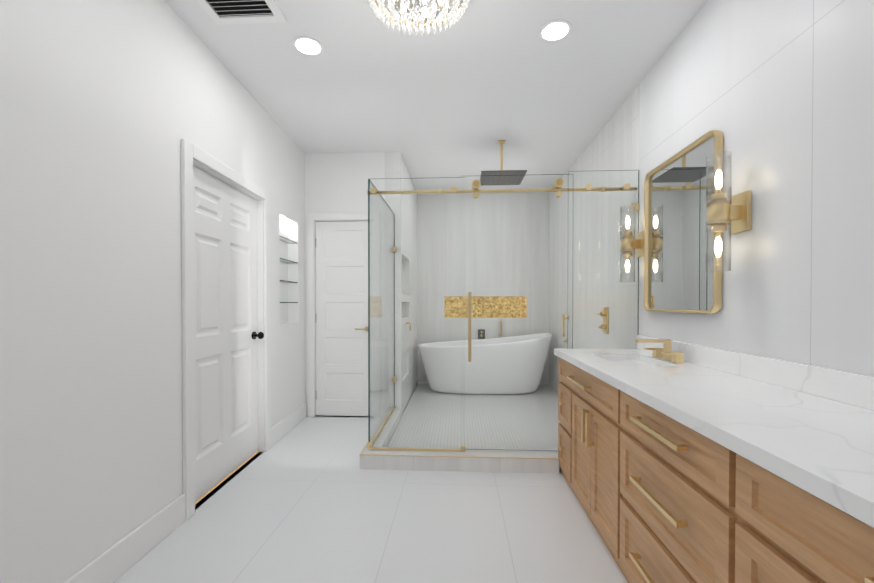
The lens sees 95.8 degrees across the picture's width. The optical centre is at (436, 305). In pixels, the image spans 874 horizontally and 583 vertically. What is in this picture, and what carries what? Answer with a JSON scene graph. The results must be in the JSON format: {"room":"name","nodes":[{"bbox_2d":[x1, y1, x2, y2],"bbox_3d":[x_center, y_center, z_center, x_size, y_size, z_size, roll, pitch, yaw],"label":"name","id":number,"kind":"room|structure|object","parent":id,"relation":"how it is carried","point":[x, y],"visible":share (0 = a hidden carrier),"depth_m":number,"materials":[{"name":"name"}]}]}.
{"room":"bathroom","nodes":[
{"label":"bathroom","id":0,"kind":"room"},
{"bbox_2d":[113,415,627,582],"bbox_3d":[-0.049,1.208,2.010,2.950,0.080,7.380,0,1,3],"label":"floor","id":1,"kind":"structure","parent":0,"point":[307,500],"depth_m":2.08,"materials":[{"name":"tile"}]},
{"bbox_2d":[359,408,559,473],"bbox_3d":[0.465,1.101,3.377,1.967,0.106,1.251,0,1,3],"label":"shower curb","id":2,"kind":"object","parent":1,"relation":"on","point":[506,461],"visible":0.6,"depth_m":2.79,"materials":[{"name":"stone"}]},
{"bbox_2d":[367,170,638,451],"bbox_3d":[0.479,0.044,3.399,1.940,2.009,1.186,0,1,3],"label":"shower enclosure","id":3,"kind":"object","parent":2,"relation":"on","point":[558,183],"visible":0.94,"depth_m":2.88,"materials":[{"name":"clear glass"}]},
{"bbox_2d":[387,383,559,450],"bbox_3d":[0.578,1.131,4.255,1.838,0.030,2.728,0,1,3],"label":"shower floor","id":4,"kind":"structure","parent":1,"relation":"on","point":[547,415],"depth_m":3.83,"materials":[{"name":"tile"}]},
{"bbox_2d":[418,333,551,394],"bbox_3d":[0.615,0.731,5.155,1.728,0.753,0.763,0,1,3],"label":"bathtub","id":5,"kind":"object","parent":4,"relation":"on","point":[530,346],"depth_m":4.87,"materials":[{"name":"white ceramic"}]},
{"bbox_2d":[554,335,873,582],"bbox_3d":[1.039,0.686,1.355,0.605,0.974,2.847,0,1,3],"label":"bathroom vanity","id":6,"kind":"object","parent":1,"relation":"on","point":[681,462],"visible":1,"depth_m":1.23,"materials":[{"name":"brown wood"}]},
{"bbox_2d":[165,0,707,194],"bbox_3d":[-0.049,-1.592,1.984,2.950,0.080,7.380,0,1,3],"label":"ceiling","id":7,"kind":"structure","parent":0,"point":[470,88],"depth_m":2.69,"materials":[{"name":"white paint"}]},
{"bbox_2d":[196,0,286,24],"bbox_3d":[-1.021,-1.546,1.977,0.390,0.019,0.360,0,1,3],"label":"ceiling vent","id":8,"kind":"object","parent":7,"relation":"in","point":[220,12],"visible":1,"depth_m":2.08,"materials":[{"name":"white metal"}]},
{"bbox_2d":[293,36,323,55],"bbox_3d":[-0.770,-1.552,2.364,0.176,0.007,0.176,0,1,3],"label":"recessed light","id":9,"kind":"object","parent":7,"relation":"in","point":[307,45],"visible":1,"depth_m":2.36,"materials":[{"name":"white paint"}]},
{"bbox_2d":[367,0,468,36],"bbox_3d":[-0.087,-1.436,1.847,0.496,0.228,0.496,0,1,3],"label":"chandelier","id":10,"kind":"object","parent":7,"relation":"hanging from","point":[416,14],"visible":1,"depth_m":1.92,"materials":[{"name":"clear glass"}]},
{"bbox_2d":[480,140,526,185],"bbox_3d":[0.617,-1.389,3.773,0.410,0.358,0.410,0,1,3],"label":"shower head","id":11,"kind":"object","parent":7,"relation":"attached to","point":[512,178],"visible":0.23,"depth_m":3.76},
{"bbox_2d":[539,20,571,41],"bbox_3d":[0.667,-1.550,2.231,0.176,0.007,0.176,0,1,3],"label":"recessed light","id":12,"kind":"object","parent":7,"relation":"in","point":[554,30],"visible":1,"depth_m":2.22,"materials":[{"name":"white paint"}]},
{"bbox_2d":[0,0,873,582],"bbox_3d":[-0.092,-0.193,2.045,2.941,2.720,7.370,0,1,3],"label":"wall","id":13,"kind":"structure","parent":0,"point":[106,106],"depth_m":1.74,"materials":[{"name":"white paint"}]},
{"bbox_2d":[63,494,184,582],"bbox_3d":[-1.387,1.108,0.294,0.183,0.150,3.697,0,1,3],"label":"baseboard","id":14,"kind":"structure","parent":13,"relation":"attached to","point":[116,561],"depth_m":1.77,"materials":[{"name":"white paint"}]},
{"bbox_2d":[193,165,263,503],"bbox_3d":[-1.436,0.168,2.669,0.157,1.986,0.909,0,1,3],"label":"door","id":15,"kind":"structure","parent":13,"relation":"in","point":[227,335],"depth_m":2.63,"materials":[{"name":"white paint"}]},
{"bbox_2d":[279,215,294,223],"bbox_3d":[-1.417,-0.803,3.660,0.078,0.006,0.392,0,1,3],"label":"light","id":16,"kind":"object","parent":13,"relation":"attached to","point":[284,219],"visible":0.64,"depth_m":3.70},
{"bbox_2d":[271,403,305,446],"bbox_3d":[-1.359,1.077,3.647,0.055,0.150,0.871,0,1,3],"label":"baseboard","id":17,"kind":"structure","parent":13,"relation":"attached to","point":[279,430],"depth_m":3.57,"materials":[{"name":"white paint"}]},
{"bbox_2d":[280,236,297,302],"bbox_3d":[-1.419,-0.323,3.665,0.114,0.590,0.450,0,1,3],"label":"niche shelf","id":18,"kind":"object","parent":13,"relation":"attached to","point":[285,260],"visible":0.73,"depth_m":3.70,"materials":[{"name":"clear glass"}]},
{"bbox_2d":[315,221,372,415],"bbox_3d":[-0.960,0.133,4.085,0.606,2.014,0.094,0,1,3],"label":"back door","id":19,"kind":"structure","parent":13,"relation":"in","point":[341,318],"depth_m":4.10,"materials":[{"name":"white paint"}]},
{"bbox_2d":[478,320,501,338],"bbox_3d":[0.746,0.337,5.534,0.340,0.265,0.140,0,1,3],"label":"tub filler","id":20,"kind":"object","parent":13,"relation":"attached to","point":[482,332],"depth_m":5.60,"materials":[{"name":"gold metal"}]},
{"bbox_2d":[562,314,568,342],"bbox_3d":[1.481,0.265,4.588,0.068,0.342,0.133,0,1,3],"label":"shower valve","id":21,"kind":"object","parent":13,"relation":"attached to","point":[563,315],"depth_m":4.53,"materials":[{"name":"gold metal"}]},
{"bbox_2d":[597,308,608,333],"bbox_3d":[1.420,0.125,3.383,0.062,0.220,0.100,0,1,3],"label":"shower valve","id":22,"kind":"object","parent":13,"relation":"attached to","point":[605,324],"depth_m":3.36,"materials":[{"name":"gold metal"}]},
{"bbox_2d":[620,205,643,281],"bbox_3d":[1.340,-0.424,2.717,0.151,0.520,0.110,0,1,3],"label":"sconce","id":23,"kind":"object","parent":13,"relation":"attached to","point":[630,243],"visible":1,"depth_m":2.70,"materials":[{"name":"gold metal"}]},
{"bbox_2d":[644,130,722,313],"bbox_3d":[1.375,-0.415,2.264,0.033,0.900,0.735,0,1,3],"label":"mirror","id":24,"kind":"object","parent":13,"relation":"attached to","point":[678,277],"visible":1,"depth_m":2.22,"materials":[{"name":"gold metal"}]},
{"bbox_2d":[706,151,751,271],"bbox_3d":[1.289,-0.415,1.768,0.151,0.520,0.110,0,1,3],"label":"sconce","id":25,"kind":"object","parent":13,"relation":"attached to","point":[734,212],"visible":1,"depth_m":1.75,"materials":[{"name":"gold metal"}]}
]}

